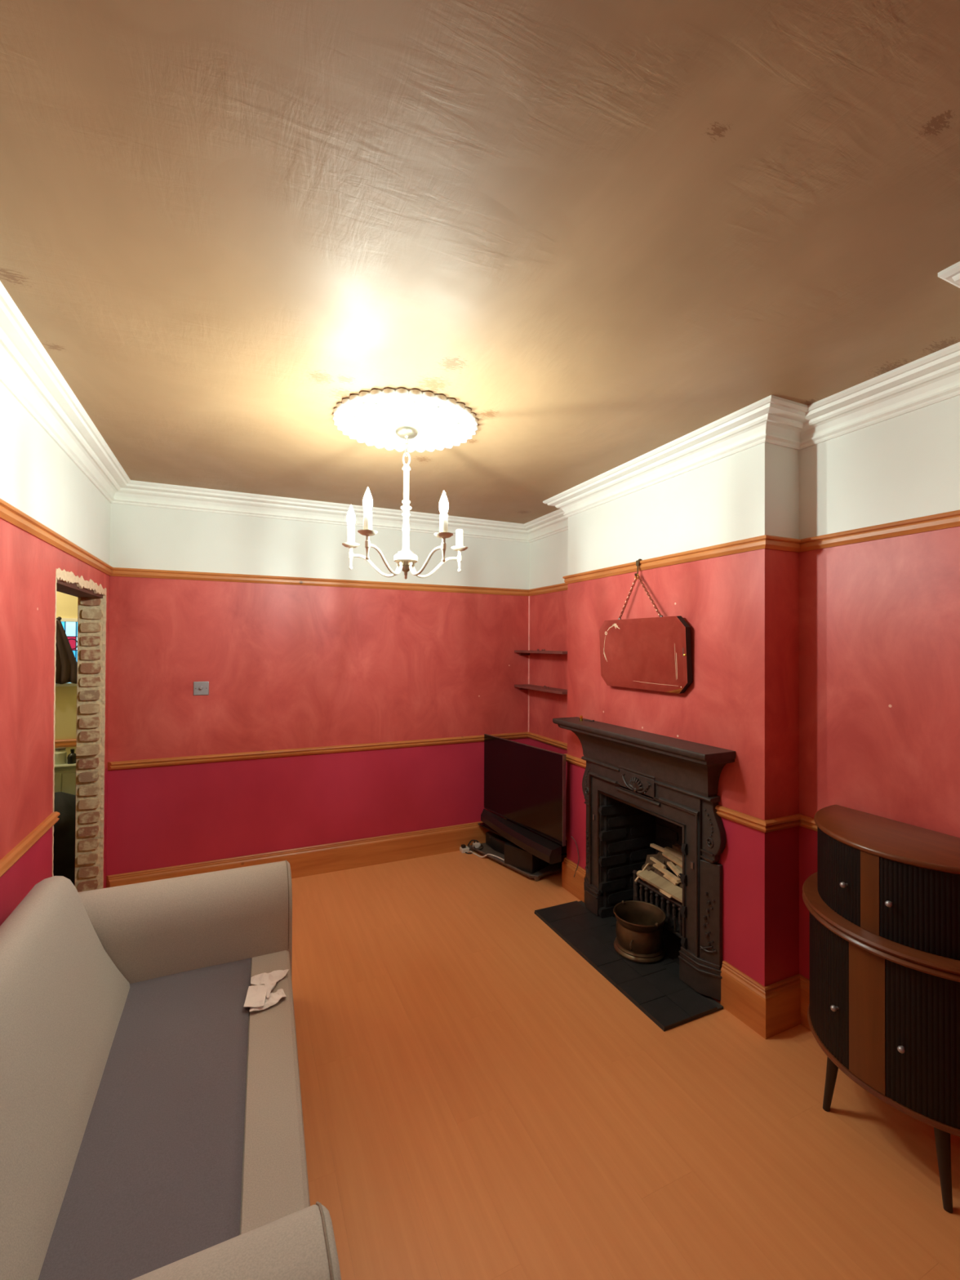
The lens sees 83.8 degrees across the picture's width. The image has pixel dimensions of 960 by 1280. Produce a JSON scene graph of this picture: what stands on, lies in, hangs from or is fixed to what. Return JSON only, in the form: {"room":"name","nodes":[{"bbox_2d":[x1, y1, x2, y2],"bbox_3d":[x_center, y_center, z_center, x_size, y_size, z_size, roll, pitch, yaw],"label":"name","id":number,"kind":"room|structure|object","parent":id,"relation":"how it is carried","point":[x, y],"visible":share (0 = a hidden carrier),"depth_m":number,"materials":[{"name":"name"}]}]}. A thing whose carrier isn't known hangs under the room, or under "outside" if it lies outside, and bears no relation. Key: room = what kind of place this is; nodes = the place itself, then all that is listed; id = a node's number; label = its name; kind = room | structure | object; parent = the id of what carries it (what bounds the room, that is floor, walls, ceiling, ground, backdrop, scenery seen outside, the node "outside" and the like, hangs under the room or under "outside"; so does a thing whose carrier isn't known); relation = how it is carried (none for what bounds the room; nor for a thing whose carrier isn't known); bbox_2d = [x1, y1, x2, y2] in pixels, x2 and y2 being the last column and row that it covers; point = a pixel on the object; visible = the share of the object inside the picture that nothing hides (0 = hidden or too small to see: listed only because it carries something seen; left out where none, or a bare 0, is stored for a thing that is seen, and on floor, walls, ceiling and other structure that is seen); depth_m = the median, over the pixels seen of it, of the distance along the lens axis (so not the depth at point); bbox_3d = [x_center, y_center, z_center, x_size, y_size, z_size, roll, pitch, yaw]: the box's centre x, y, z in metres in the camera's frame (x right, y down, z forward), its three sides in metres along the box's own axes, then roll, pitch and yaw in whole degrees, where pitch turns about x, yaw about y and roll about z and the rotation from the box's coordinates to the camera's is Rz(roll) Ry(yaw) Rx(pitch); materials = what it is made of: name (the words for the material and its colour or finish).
{"room":"living room","nodes":[
{"label":"living room","id":0,"kind":"room"},
{"bbox_2d":[0,382,110,925],"bbox_3d":[-0.800,0.302,-0.067,0.132,2.500,7.000,1,-1,-24],"label":"wall","id":1,"kind":"structure","parent":0,"point":[37,478],"depth_m":2.08,"materials":[{"name":"paint"}]},
{"bbox_2d":[0,811,60,877],"bbox_3d":[-0.522,0.719,-0.505,0.024,0.050,5.978,1,-1,-24],"label":"trim","id":2,"kind":"structure","parent":1,"relation":"attached to","point":[21,848],"depth_m":1.90,"materials":[{"name":"brown wood"}]},
{"bbox_2d":[0,497,113,576],"bbox_3d":[-0.727,-0.423,-0.030,0.024,0.050,7.000,1,-1,-24],"label":"trim","id":3,"kind":"structure","parent":1,"relation":"attached to","point":[9,513],"depth_m":2.07,"materials":[{"name":"brown wood"}]},
{"bbox_2d":[0,280,130,502],"bbox_3d":[-0.682,-0.887,-0.006,0.118,0.120,7.000,1,-1,-24],"label":"trim","id":4,"kind":"structure","parent":1,"relation":"attached to","point":[27,371],"depth_m":1.95,"materials":[{"name":"white paint"}]},
{"bbox_2d":[54,591,77,756],"bbox_3d":[-3.299,0.323,3.807,1.220,2.500,0.120,1,-1,-24],"label":"wall","id":5,"kind":"structure","parent":0,"point":[65,712],"depth_m":3.88,"materials":[{"name":"yellow paint"}]},
{"bbox_2d":[54,738,75,747],"bbox_3d":[-3.228,0.745,3.758,1.116,0.055,0.022,1,-1,-24],"label":"trim","id":6,"kind":"structure","parent":5,"relation":"attached to","point":[70,742],"depth_m":3.86,"materials":[{"name":"brown wood"}]},
{"bbox_2d":[55,616,77,684],"bbox_3d":[-3.150,0.073,3.760,0.548,0.482,0.091,1,-1,-24],"label":"curtain","id":7,"kind":"object","parent":5,"relation":"hanging from","point":[66,664],"visible":0.44,"depth_m":3.81,"materials":[{"name":"fabric"}]},
{"bbox_2d":[55,617,77,686],"bbox_3d":[-3.058,0.088,3.837,0.700,0.492,0.024,1,-1,-24],"label":"window","id":8,"kind":"structure","parent":5,"relation":"in","point":[70,627],"depth_m":3.88,"materials":[{"name":"glass"}]},
{"bbox_2d":[106,502,529,875],"bbox_3d":[-0.925,0.334,3.784,3.085,2.500,0.120,1,-1,-24],"label":"wall","id":9,"kind":"structure","parent":0,"point":[284,666],"depth_m":3.57,"materials":[{"name":"red paint"}]},
{"bbox_2d":[193,681,208,695],"bbox_3d":[-1.740,0.302,3.337,0.086,0.086,0.022,1,-1,-24],"label":"light switch","id":10,"kind":"object","parent":9,"relation":"attached to","point":[200,688],"visible":1,"depth_m":3.34,"materials":[{"name":"silver plastic"}]},
{"bbox_2d":[106,817,506,888],"bbox_3d":[-0.897,1.489,3.712,2.835,0.189,0.022,1,-1,-24],"label":"baseboard","id":11,"kind":"structure","parent":9,"relation":"attached to","point":[310,860],"depth_m":3.69,"materials":[{"name":"brown wood"}]},
{"bbox_2d":[107,731,528,770],"bbox_3d":[-0.893,0.754,3.717,2.835,0.050,0.024,1,-1,-24],"label":"trim","id":12,"kind":"structure","parent":9,"relation":"attached to","point":[142,763],"depth_m":3.56,"materials":[{"name":"brown wood"}]},
{"bbox_2d":[111,480,528,542],"bbox_3d":[-0.866,-0.857,3.688,2.835,0.120,0.118,1,-1,-24],"label":"trim","id":13,"kind":"structure","parent":9,"relation":"attached to","point":[139,493],"depth_m":3.52,"materials":[{"name":"white paint"}]},
{"bbox_2d":[111,567,528,595],"bbox_3d":[-0.887,-0.391,3.727,2.835,0.050,0.024,1,-1,-24],"label":"trim","id":14,"kind":"structure","parent":9,"relation":"attached to","point":[117,571],"depth_m":3.59,"materials":[{"name":"brown wood"}]},
{"bbox_2d":[0,0,959,524],"bbox_3d":[0.551,-0.977,0.553,3.085,0.080,7.240,1,-1,-24],"label":"ceiling","id":15,"kind":"structure","parent":0,"point":[607,233],"depth_m":1.17,"materials":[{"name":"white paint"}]},
{"bbox_2d":[333,388,477,452],"bbox_3d":[-0.310,-0.902,2.265,0.604,0.048,0.604,1,-1,-24],"label":"ceiling rose","id":16,"kind":"object","parent":15,"relation":"attached to","point":[371,418],"visible":0.97,"depth_m":2.18,"materials":[{"name":"white paint"}]},
{"bbox_2d":[342,424,467,579],"bbox_3d":[-0.293,-0.581,2.273,0.527,0.630,0.544,1,-1,-24],"label":"chandelier","id":17,"kind":"object","parent":16,"relation":"hanging from","point":[406,560],"visible":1,"depth_m":2.24,"materials":[{"name":"beige metal"}]},
{"bbox_2d":[528,529,568,836],"bbox_3d":[0.628,0.343,3.948,0.120,2.500,0.865,1,-1,-24],"label":"wall","id":18,"kind":"structure","parent":0,"point":[548,556],"depth_m":4.04,"materials":[{"name":"red paint"}]},
{"bbox_2d":[528,595,529,731],"bbox_3d":[0.394,0.193,4.314,0.007,1.095,0.007,1,-1,-24],"label":"trim","id":19,"kind":"structure","parent":18,"relation":"attached to","point":[528,596],"depth_m":4.32,"materials":[{"name":"paint"}]},
{"bbox_2d":[514,684,567,694],"bbox_3d":[0.476,0.375,3.974,0.134,0.040,0.689,1,-1,-24],"label":"shelf","id":20,"kind":"object","parent":18,"relation":"attached to","point":[523,686],"visible":0.78,"depth_m":3.92,"materials":[{"name":"black wood"}]},
{"bbox_2d":[514,650,567,655],"bbox_3d":[0.477,0.101,3.977,0.134,0.040,0.689,1,-1,-24],"label":"shelf","id":21,"kind":"object","parent":18,"relation":"attached to","point":[521,652],"visible":0.78,"depth_m":3.91,"materials":[{"name":"black wood"}]},
{"bbox_2d":[524,508,568,542],"bbox_3d":[0.526,-0.848,3.909,0.118,0.120,0.865,1,-1,-24],"label":"trim","id":22,"kind":"structure","parent":18,"relation":"attached to","point":[554,522],"depth_m":3.98,"materials":[{"name":"white paint"}]},
{"bbox_2d":[527,731,567,750],"bbox_3d":[0.561,0.762,3.915,0.024,0.050,0.865,1,-1,-24],"label":"trim","id":23,"kind":"structure","parent":18,"relation":"attached to","point":[553,742],"depth_m":4.01,"materials":[{"name":"brown wood"}]},
{"bbox_2d":[528,582,568,595],"bbox_3d":[0.566,-0.382,3.925,0.024,0.050,0.865,1,-1,-24],"label":"trim","id":24,"kind":"structure","parent":18,"relation":"attached to","point":[560,587],"depth_m":4.02,"materials":[{"name":"brown wood"}]},
{"bbox_2d":[561,836,566,862],"bbox_3d":[0.558,1.498,3.909,0.022,0.189,0.865,1,-1,-24],"label":"baseboard","id":25,"kind":"structure","parent":18,"relation":"attached to","point":[565,855],"depth_m":3.80,"materials":[{"name":"brown wood"}]},
{"bbox_2d":[291,849,959,1279],"bbox_3d":[0.538,1.603,0.531,3.085,0.080,7.240,1,-1,-24],"label":"floor","id":26,"kind":"structure","parent":0,"point":[480,1101],"depth_m":1.75,"materials":[{"name":"wood"}]},
{"bbox_2d":[0,859,341,1279],"bbox_3d":[-0.884,1.190,1.404,0.859,0.748,1.734,1,-1,-24],"label":"sofa","id":27,"kind":"object","parent":26,"relation":"on","point":[152,1123],"visible":0.98,"depth_m":1.41,"materials":[{"name":"grey fabric"}]},
{"bbox_2d":[243,968,288,1012],"bbox_3d":[-0.763,1.253,1.923,0.135,0.023,0.233,0,-1,-16],"label":"tissue","id":28,"kind":"object","parent":27,"relation":"on","point":[259,997],"visible":1,"depth_m":1.90,"materials":[{"name":"white paper"}]},
{"bbox_2d":[459,844,469,853],"bbox_3d":[-0.116,1.564,4.016,0.060,0.052,0.057,1,-1,-24],"label":"socket","id":29,"kind":"object","parent":26,"relation":"on","point":[463,849],"visible":1,"depth_m":4.00,"materials":[{"name":"white plastic"}]},
{"bbox_2d":[469,850,504,861],"bbox_3d":[0.045,1.566,3.878,0.368,0.050,0.027,0,-1,44],"label":"cable","id":30,"kind":"object","parent":26,"relation":"on","point":[475,854],"visible":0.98,"depth_m":3.87,"materials":[{"name":"plastic"}]},
{"bbox_2d":[467,818,566,880],"bbox_3d":[0.292,1.495,3.807,0.520,0.192,0.770,1,-1,-24],"label":"tv stand","id":31,"kind":"object","parent":26,"relation":"on","point":[553,868],"visible":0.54,"depth_m":3.71,"materials":[{"name":"black wood"}]},
{"bbox_2d":[467,840,483,849],"bbox_3d":[-0.025,1.530,4.013,0.076,0.054,0.131,1,-1,-43],"label":"cable","id":32,"kind":"object","parent":31,"relation":"on","point":[474,841],"visible":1,"depth_m":4.02,"materials":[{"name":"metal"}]},
{"bbox_2d":[472,842,480,848],"bbox_3d":[-0.021,1.539,4.014,0.056,0.034,0.037,1,-1,-24],"label":"plug","id":33,"kind":"object","parent":31,"relation":"on","point":[477,845],"visible":1,"depth_m":4.00,"materials":[{"name":"plastic"}]},
{"bbox_2d":[485,831,510,854],"bbox_3d":[0.206,1.508,3.999,0.238,0.096,0.290,1,-1,-24],"label":"media box","id":34,"kind":"object","parent":31,"relation":"on","point":[493,840],"visible":0.34,"depth_m":3.95,"materials":[{"name":"black plastic"}]},
{"bbox_2d":[468,842,562,878],"bbox_3d":[0.273,1.563,3.840,0.487,0.014,0.684,1,-1,-24],"label":"tray","id":35,"kind":"object","parent":31,"relation":"on","point":[553,868],"depth_m":3.69,"materials":[{"name":"black plastic"}]},
{"bbox_2d":[480,808,561,864],"bbox_3d":[0.227,1.337,3.691,0.098,0.096,0.895,1,-1,-32],"label":"soundbar","id":36,"kind":"object","parent":31,"relation":"on","point":[549,851],"visible":1,"depth_m":3.54,"materials":[{"name":"black plastic"}]},
{"bbox_2d":[478,818,566,855],"bbox_3d":[0.337,1.407,3.826,0.425,0.012,0.765,1,-1,-24],"label":"glass shelf","id":37,"kind":"object","parent":31,"relation":"attached to","point":[563,848],"depth_m":3.86,"materials":[{"name":"glass"}]},
{"bbox_2d":[484,733,566,846],"bbox_3d":[0.333,1.058,3.752,0.200,0.681,0.912,1,-1,-32],"label":"television","id":38,"kind":"object","parent":31,"relation":"on","point":[525,784],"visible":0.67,"depth_m":3.64,"materials":[{"name":"black plastic"}]},
{"bbox_2d":[504,841,548,873],"bbox_3d":[0.323,1.483,3.699,0.247,0.141,0.190,0,-1,43],"label":"subwoofer","id":39,"kind":"object","parent":31,"relation":"on","point":[516,856],"visible":0.54,"depth_m":3.62,"materials":[{"name":"black wood"}]},
{"bbox_2d":[533,900,723,1031],"bbox_3d":[0.698,1.573,2.703,0.372,0.019,1.036,1,-1,-24],"label":"hearth","id":40,"kind":"object","parent":26,"relation":"on","point":[657,989],"visible":0.79,"depth_m":2.52,"materials":[{"name":"tile"}]},
{"bbox_2d":[613,900,666,963],"bbox_3d":[0.802,1.467,2.700,0.263,0.194,0.266,1,-1,-24],"label":"bucket","id":41,"kind":"object","parent":40,"relation":"on","point":[639,938],"visible":1,"depth_m":2.63,"materials":[{"name":"gold metal"}]},
{"bbox_2d":[552,716,735,1000],"bbox_3d":[0.764,1.020,2.767,0.181,1.088,1.170,1,-1,-24],"label":"fireplace","id":42,"kind":"object","parent":40,"relation":"on","point":[674,780],"visible":0.99,"depth_m":2.46,"materials":[{"name":"metal"}]},
{"bbox_2d":[802,804,959,1213],"bbox_3d":[1.331,1.107,1.695,0.401,0.944,0.734,1,-1,-24],"label":"base cabinet","id":43,"kind":"object","parent":26,"relation":"on","point":[882,900],"visible":1,"depth_m":1.59,"materials":[{"name":"brown wood"}]},
{"bbox_2d":[566,442,799,1001],"bbox_3d":[0.997,0.342,2.864,0.454,2.512,1.415,1,-1,-24],"label":"wall","id":44,"kind":"structure","parent":0,"point":[741,610],"depth_m":2.34,"materials":[{"name":"paint"}]},
{"bbox_2d":[561,857,586,902],"bbox_3d":[0.588,1.493,3.339,0.022,0.189,0.242,1,-1,-24],"label":"baseboard","id":45,"kind":"structure","parent":44,"relation":"attached to","point":[574,885],"depth_m":3.33,"materials":[{"name":"brown wood"}]},
{"bbox_2d":[564,753,586,768],"bbox_3d":[0.601,0.758,3.323,0.024,0.050,0.294,1,-1,-24],"label":"trim","id":46,"kind":"structure","parent":44,"relation":"attached to","point":[571,759],"depth_m":3.32,"materials":[{"name":"brown wood"}]},
{"bbox_2d":[571,836,578,876],"bbox_3d":[0.588,1.347,3.317,0.062,0.243,0.016,0,-1,45],"label":"cable","id":47,"kind":"object","parent":44,"relation":"attached to","point":[571,837],"visible":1,"depth_m":3.31,"materials":[{"name":"black plastic"}]},
{"bbox_2d":[634,559,642,579],"bbox_3d":[0.828,-0.372,2.808,0.044,0.110,0.028,1,-1,-42],"label":"hook","id":48,"kind":"object","parent":44,"relation":"attached to","point":[638,560],"visible":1,"depth_m":2.80,"materials":[{"name":"gold metal"}]},
{"bbox_2d":[599,573,692,693],"bbox_3d":[0.835,-0.046,2.773,0.052,0.601,0.644,1,-1,-24],"label":"wall mirror","id":49,"kind":"object","parent":48,"relation":"hanging from","point":[654,653],"visible":1,"depth_m":2.71,"materials":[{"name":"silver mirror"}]},
{"bbox_2d":[599,616,687,693],"bbox_3d":[0.821,0.071,2.766,0.021,0.366,0.644,1,-1,-24],"label":"mirror glass","id":50,"kind":"object","parent":49,"relation":"attached to","point":[651,654],"depth_m":2.71,"materials":[{"name":"red mirror"}]},
{"bbox_2d":[542,395,771,517],"bbox_3d":[0.807,-0.856,2.785,0.118,0.120,1.651,1,-1,-24],"label":"trim","id":51,"kind":"structure","parent":44,"relation":"attached to","point":[744,428],"depth_m":2.54,"materials":[{"name":"white paint"}]},
{"bbox_2d":[632,870,682,938],"bbox_3d":[1.050,1.421,2.801,0.263,0.300,0.468,1,-1,-24],"label":"grate","id":52,"kind":"object","parent":44,"relation":"in","point":[673,922],"visible":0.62,"depth_m":2.81,"materials":[{"name":"metal"}]},
{"bbox_2d":[636,869,682,902],"bbox_3d":[0.953,1.269,2.770,0.074,0.038,0.325,1,-1,-24],"label":"wood board","id":53,"kind":"object","parent":52,"relation":"on","point":[651,877],"visible":0.84,"depth_m":2.77,"materials":[{"name":"beige wood"}]},
{"bbox_2d":[662,874,678,884],"bbox_3d":[0.990,1.244,2.776,0.019,0.016,0.101,0,-1,-20],"label":"wood sliver","id":54,"kind":"object","parent":53,"relation":"on","point":[665,876],"visible":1,"depth_m":2.77,"materials":[{"name":"beige wood"}]},
{"bbox_2d":[642,880,682,907],"bbox_3d":[0.990,1.323,2.769,0.062,0.069,0.360,1,-1,-24],"label":"log","id":55,"kind":"object","parent":52,"relation":"in","point":[645,882],"visible":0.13,"depth_m":2.82,"materials":[{"name":"brown wood"}]},
{"bbox_2d":[641,863,654,871],"bbox_3d":[0.927,1.269,2.940,0.055,0.052,0.065,0,-1,-14],"label":"log","id":56,"kind":"object","parent":55,"relation":"on","point":[649,868],"visible":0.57,"depth_m":2.92,"materials":[{"name":"brown wood"}]},
{"bbox_2d":[634,862,649,881],"bbox_3d":[0.884,1.267,2.917,0.121,0.078,0.008,1,-1,-35],"label":"wood sliver","id":57,"kind":"object","parent":56,"relation":"on","point":[648,864],"visible":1,"depth_m":2.92,"materials":[{"name":"beige wood"}]},
{"bbox_2d":[651,865,682,888],"bbox_3d":[1.038,1.275,2.780,0.073,0.072,0.381,1,-1,-24],"label":"log","id":58,"kind":"object","parent":55,"relation":"on","point":[656,871],"visible":0.11,"depth_m":2.87,"materials":[{"name":"brown wood"}]},
{"bbox_2d":[644,854,664,866],"bbox_3d":[0.979,1.230,2.984,0.117,0.078,0.083,0,-1,36],"label":"wood slab","id":59,"kind":"object","parent":58,"relation":"on","point":[647,860],"visible":0.53,"depth_m":2.98,"materials":[{"name":"brown wood"}]},
{"bbox_2d":[653,863,680,882],"bbox_3d":[0.989,1.232,2.830,0.030,0.022,0.196,0,-1,-19],"label":"wood sliver","id":60,"kind":"object","parent":58,"relation":"on","point":[661,869],"visible":0.95,"depth_m":2.82,"materials":[{"name":"beige wood"}]},
{"bbox_2d":[649,857,666,868],"bbox_3d":[0.972,1.215,2.918,0.017,0.018,0.121,0,-1,-19],"label":"wood sliver","id":61,"kind":"object","parent":60,"relation":"on","point":[652,859],"visible":1,"depth_m":2.91,"materials":[{"name":"beige wood"}]},
{"bbox_2d":[659,888,672,897],"bbox_3d":[0.947,1.285,2.711,0.026,0.014,0.084,1,-1,-24],"label":"wood sliver","id":62,"kind":"object","parent":52,"relation":"on","point":[668,895],"visible":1,"depth_m":2.70,"materials":[{"name":"beige wood"}]},
{"bbox_2d":[656,851,681,871],"bbox_3d":[1.103,1.225,2.826,0.077,0.074,0.411,1,-1,-24],"label":"log","id":63,"kind":"object","parent":52,"relation":"on","point":[660,853],"visible":0.09,"depth_m":2.94,"materials":[{"name":"brown wood"}]},
{"bbox_2d":[649,843,682,861],"bbox_3d":[1.075,1.170,2.872,0.020,0.019,0.425,1,-1,-26],"label":"stick","id":64,"kind":"object","parent":63,"relation":"on","point":[652,845],"visible":0.5,"depth_m":2.96,"materials":[{"name":"brown wood"}]},
{"bbox_2d":[664,846,682,856],"bbox_3d":[1.107,1.170,2.862,0.025,0.024,0.299,1,-1,-26],"label":"stick","id":65,"kind":"object","parent":63,"relation":"on","point":[665,847],"visible":0.29,"depth_m":2.94,"materials":[{"name":"brown wood"}]},
{"bbox_2d":[671,844,681,853],"bbox_3d":[1.129,1.155,2.888,0.044,0.038,0.205,1,-1,-24],"label":"wood offcut","id":66,"kind":"object","parent":63,"relation":"on","point":[677,847],"visible":0.21,"depth_m":2.95,"materials":[{"name":"brown wood"}]},
{"bbox_2d":[675,861,682,873],"bbox_3d":[1.078,1.204,2.720,0.078,0.077,0.233,0,-1,-12],"label":"wood board","id":67,"kind":"object","parent":63,"relation":"on","point":[680,868],"visible":0.03,"depth_m":2.80,"materials":[{"name":"beige wood"}]},
{"bbox_2d":[662,851,682,867],"bbox_3d":[1.040,1.174,2.846,0.028,0.021,0.206,0,-1,-15],"label":"stick","id":68,"kind":"object","parent":67,"relation":"on","point":[668,855],"visible":0.71,"depth_m":2.86,"materials":[{"name":"beige wood"}]},
{"bbox_2d":[666,861,682,878],"bbox_3d":[1.019,1.203,2.787,0.026,0.039,0.153,0,0,-8],"label":"stick","id":69,"kind":"object","parent":67,"relation":"on","point":[671,865],"visible":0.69,"depth_m":2.79,"materials":[{"name":"wood"}]},
{"bbox_2d":[562,534,765,583],"bbox_3d":[0.848,-0.391,2.800,0.024,0.050,1.463,1,-1,-24],"label":"trim","id":70,"kind":"structure","parent":44,"relation":"attached to","point":[757,543],"depth_m":2.57,"materials":[{"name":"brown wood"}]},
{"bbox_2d":[715,804,765,832],"bbox_3d":[1.090,0.751,2.245,0.024,0.050,0.264,1,-1,-24],"label":"trim","id":71,"kind":"structure","parent":44,"relation":"attached to","point":[753,822],"depth_m":2.23,"materials":[{"name":"brown wood"}]},
{"bbox_2d":[720,960,765,1039],"bbox_3d":[1.096,1.486,2.219,0.022,0.189,0.217,1,-1,-24],"label":"baseboard","id":72,"kind":"structure","parent":44,"relation":"attached to","point":[742,996],"depth_m":2.21,"materials":[{"name":"brown wood"}]},
{"bbox_2d":[764,973,800,1039],"bbox_3d":[1.231,1.486,2.173,0.230,0.189,0.022,1,-1,-24],"label":"baseboard","id":73,"kind":"structure","parent":44,"relation":"attached to","point":[783,997],"depth_m":2.16,"materials":[{"name":"brown wood"}]},
{"bbox_2d":[764,534,800,552],"bbox_3d":[1.240,-0.394,2.188,0.232,0.050,0.024,1,-1,-24],"label":"trim","id":74,"kind":"structure","parent":44,"relation":"attached to","point":[772,542],"depth_m":2.18,"materials":[{"name":"brown wood"}]},
{"bbox_2d":[764,813,800,832],"bbox_3d":[1.234,0.751,2.178,0.232,0.050,0.024,1,-1,-24],"label":"trim","id":75,"kind":"structure","parent":44,"relation":"attached to","point":[793,820],"depth_m":2.17,"materials":[{"name":"brown wood"}]},
{"bbox_2d":[764,395,807,450],"bbox_3d":[1.218,-0.860,2.130,0.326,0.120,0.118,1,-1,-24],"label":"trim","id":76,"kind":"structure","parent":44,"relation":"attached to","point":[785,418],"depth_m":2.14,"materials":[{"name":"white paint"}]},
{"bbox_2d":[799,395,959,979],"bbox_3d":[2.366,0.319,0.116,0.120,2.500,4.720,1,-1,-24],"label":"wall","id":77,"kind":"structure","parent":0,"point":[879,620],"depth_m":1.96,"materials":[{"name":"red paint"}]},
{"bbox_2d":[799,973,811,1031],"bbox_3d":[1.499,1.485,1.834,0.022,0.189,0.862,1,-1,-24],"label":"baseboard","id":78,"kind":"structure","parent":77,"relation":"attached to","point":[804,982],"depth_m":2.19,"materials":[{"name":"brown wood"}]},
{"bbox_2d":[799,813,817,831],"bbox_3d":[1.502,0.749,1.839,0.024,0.050,0.862,1,-1,-24],"label":"trim","id":79,"kind":"structure","parent":77,"relation":"attached to","point":[807,822],"depth_m":2.18,"materials":[{"name":"brown wood"}]},
{"bbox_2d":[799,342,959,449],"bbox_3d":[1.467,-0.861,1.834,0.118,0.120,0.862,1,-1,-24],"label":"trim","id":80,"kind":"structure","parent":77,"relation":"attached to","point":[933,378],"depth_m":1.90,"materials":[{"name":"white paint"}]},
{"bbox_2d":[799,510,959,552],"bbox_3d":[1.507,-0.396,1.849,0.024,0.050,0.862,1,-1,-24],"label":"trim","id":81,"kind":"structure","parent":77,"relation":"attached to","point":[948,519],"depth_m":1.93,"materials":[{"name":"brown wood"}]},
{"bbox_2d":[937,276,959,288],"bbox_3d":[1.427,-0.865,1.407,0.543,0.120,0.118,1,-1,-24],"label":"trim","id":82,"kind":"structure","parent":77,"relation":"attached to","point":[950,280],"depth_m":1.36,"materials":[{"name":"white paint"}]},
{"bbox_3d":[-1.628,1.590,0.098,1.220,0.079,8.240,1,-1,-24],"label":"floor","id":83,"kind":"structure","parent":0,"visible":0},
{"bbox_2d":[53,791,75,884],"bbox_3d":[-2.688,1.272,3.411,0.459,0.600,0.452,0,-1,41],"label":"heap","id":84,"kind":"object","parent":83,"relation":"on","point":[64,803],"visible":0.16,"depth_m":3.30,"materials":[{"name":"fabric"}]},
{"bbox_2d":[53,762,75,795],"bbox_3d":[-3.001,1.215,3.714,0.640,0.716,0.215,1,-1,-24],"label":"base cabinet","id":85,"kind":"object","parent":83,"relation":"on","point":[64,780],"visible":0.1,"depth_m":3.69,"materials":[{"name":"green paint"}]},
{"bbox_2d":[54,746,66,764],"bbox_3d":[-2.915,0.804,3.714,0.072,0.108,0.072,1,-1,-24],"label":"jar","id":86,"kind":"object","parent":85,"relation":"on","point":[60,754],"visible":0.94,"depth_m":3.69,"materials":[{"name":"beige ceramic"}]},
{"bbox_2d":[66,748,75,764],"bbox_3d":[-2.840,0.809,3.726,0.058,0.098,0.058,1,-1,-24],"label":"bottle","id":87,"kind":"object","parent":85,"relation":"on","point":[71,758],"visible":0.94,"depth_m":3.71,"materials":[{"name":"black glass"}]},
{"bbox_3d":[1.583,0.324,1.182,0.425,2.500,0.408,1,-1,-24],"label":"wall pier","id":88,"kind":"object","parent":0,"visible":0},
{"bbox_2d":[937,261,959,281],"bbox_3d":[1.317,-0.868,1.134,0.118,0.120,0.526,1,-1,-24],"label":"trim","id":89,"kind":"structure","parent":88,"relation":"attached to","point":[953,271],"depth_m":1.33,"materials":[{"name":"white paint"}]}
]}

